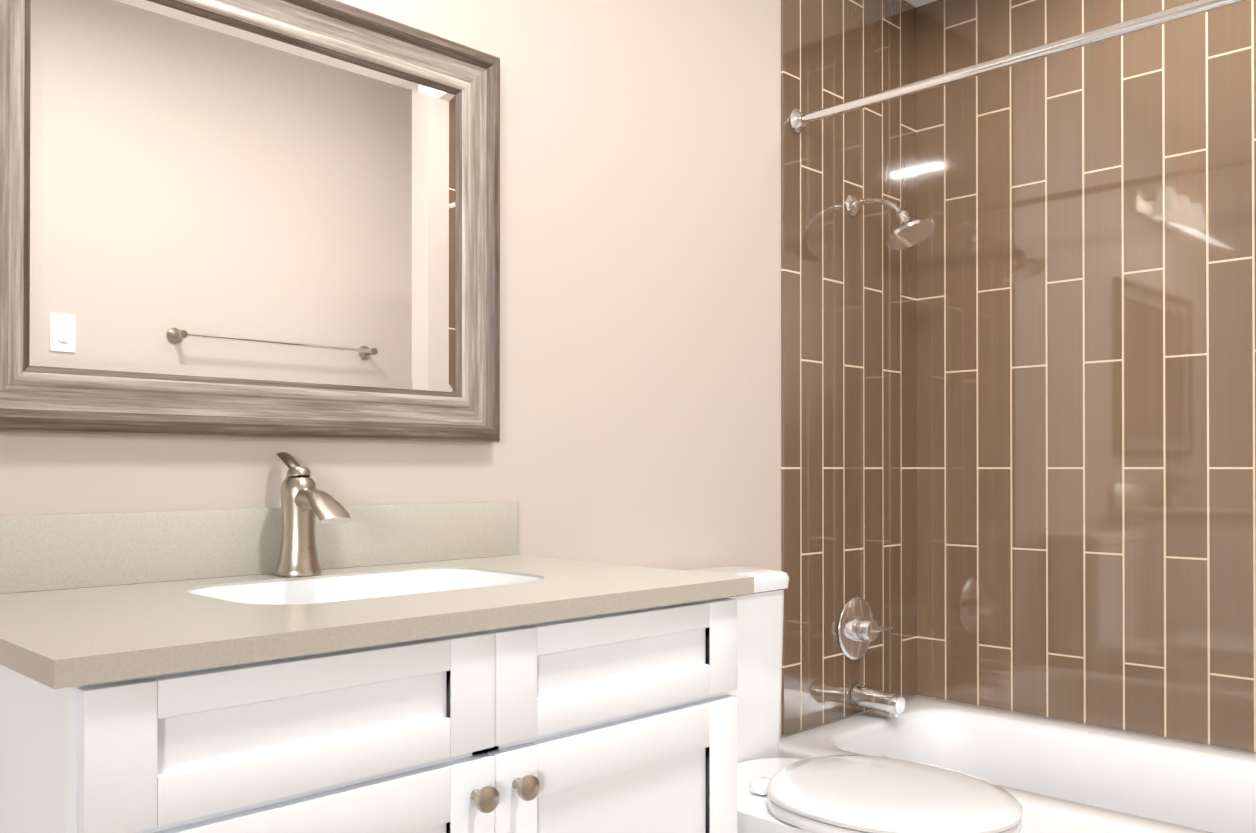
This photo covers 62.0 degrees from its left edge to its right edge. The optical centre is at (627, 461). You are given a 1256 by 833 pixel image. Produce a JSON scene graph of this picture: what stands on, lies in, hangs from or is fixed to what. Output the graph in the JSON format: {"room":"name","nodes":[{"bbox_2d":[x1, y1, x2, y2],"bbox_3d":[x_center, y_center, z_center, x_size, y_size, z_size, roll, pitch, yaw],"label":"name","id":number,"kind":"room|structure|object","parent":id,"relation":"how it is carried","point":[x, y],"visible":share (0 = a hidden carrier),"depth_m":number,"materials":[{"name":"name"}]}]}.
{"room":"bathroom","nodes":[
{"label":"bathroom","id":0,"kind":"room"},
{"bbox_2d":[0,0,915,737],"bbox_3d":[-0.640,-0.185,1.652,0.100,2.560,4.320,0,0,45],"label":"wall","id":1,"kind":"structure","parent":0,"point":[640,282],"depth_m":2.18,"materials":[{"name":"beige paint"}]},
{"bbox_2d":[0,0,499,442],"bbox_3d":[-0.553,-0.397,1.643,0.037,0.718,0.873,0,0,45],"label":"mirror","id":2,"kind":"object","parent":1,"relation":"attached to","point":[255,218],"visible":0.98,"depth_m":1.61,"materials":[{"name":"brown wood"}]},
{"bbox_2d":[781,0,916,734],"bbox_3d":[0.615,-0.328,2.838,0.008,2.020,0.652,0,0,45],"label":"wall tile","id":3,"kind":"structure","parent":1,"relation":"attached to","point":[848,407],"depth_m":2.80,"materials":[{"name":"brown tile"}]},
{"bbox_2d":[838,597,892,659],"bbox_3d":[0.642,0.450,2.810,0.061,0.170,0.186,0,0,45],"label":"shower valve","id":4,"kind":"object","parent":3,"relation":"attached to","point":[859,629],"visible":1,"depth_m":2.79,"materials":[{"name":"silver metal"}]},
{"bbox_2d":[850,683,904,716],"bbox_3d":[0.666,0.634,2.781,0.138,0.071,0.062,0,0,45],"label":"tub spout","id":5,"kind":"object","parent":3,"relation":"attached to","point":[889,703],"visible":1,"depth_m":2.76,"materials":[{"name":"silver metal"}]},
{"bbox_2d":[845,194,934,249],"bbox_3d":[0.688,-0.640,2.738,0.238,0.168,0.132,0,0,45],"label":"shower head","id":6,"kind":"object","parent":3,"relation":"attached to","point":[908,232],"visible":1,"depth_m":2.71},
{"bbox_2d":[789,0,1247,133],"bbox_3d":[0.923,-0.864,2.150,1.402,0.060,0.060,0,0,45],"label":"shower curtain rod","id":7,"kind":"object","parent":3,"relation":"attached to","point":[798,120],"visible":1,"depth_m":2.23,"materials":[{"name":"silver metal"}]},
{"bbox_2d":[905,0,936,6],"bbox_3d":[1.085,-1.401,2.316,1.420,0.120,0.755,0,0,45],"label":"ceiling","id":8,"kind":"structure","parent":0,"point":[916,3],"depth_m":3.04,"materials":[{"name":"white paint"}]},
{"bbox_2d":[916,695,1255,753],"bbox_3d":[1.592,-0.181,2.408,2.000,2.560,0.100,0,0,45],"label":"wall","id":9,"kind":"structure","parent":0,"point":[1091,725],"depth_m":2.71,"materials":[{"name":"beige paint"}]},
{"bbox_2d":[916,0,1255,751],"bbox_3d":[1.349,-0.330,2.575,1.420,2.020,0.008,0,0,45],"label":"wall tile","id":10,"kind":"structure","parent":9,"relation":"attached to","point":[1086,400],"depth_m":2.71,"materials":[{"name":"brown tile"}]},
{"bbox_3d":[0.069,1.141,0.939,2.100,0.100,4.320,0,0,45],"label":"floor","id":11,"kind":"structure","parent":0,"visible":0},
{"bbox_2d":[0,452,753,832],"bbox_3d":[-0.350,0.538,1.437,0.606,1.110,0.970,0,0,45],"label":"bathroom vanity","id":12,"kind":"object","parent":11,"relation":"on","point":[308,656],"visible":1,"depth_m":1.25,"materials":[{"name":"white wood"}]},
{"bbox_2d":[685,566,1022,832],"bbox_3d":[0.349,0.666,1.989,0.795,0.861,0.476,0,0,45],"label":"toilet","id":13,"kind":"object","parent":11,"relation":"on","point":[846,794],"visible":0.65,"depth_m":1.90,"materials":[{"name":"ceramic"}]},
{"bbox_2d":[779,697,1255,832],"bbox_3d":[1.082,0.889,2.300,1.403,0.420,0.746,0,0,45],"label":"bathtub","id":14,"kind":"object","parent":11,"relation":"on","point":[1053,776],"visible":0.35,"depth_m":2.58,"materials":[{"name":"ceramic"}]}
]}

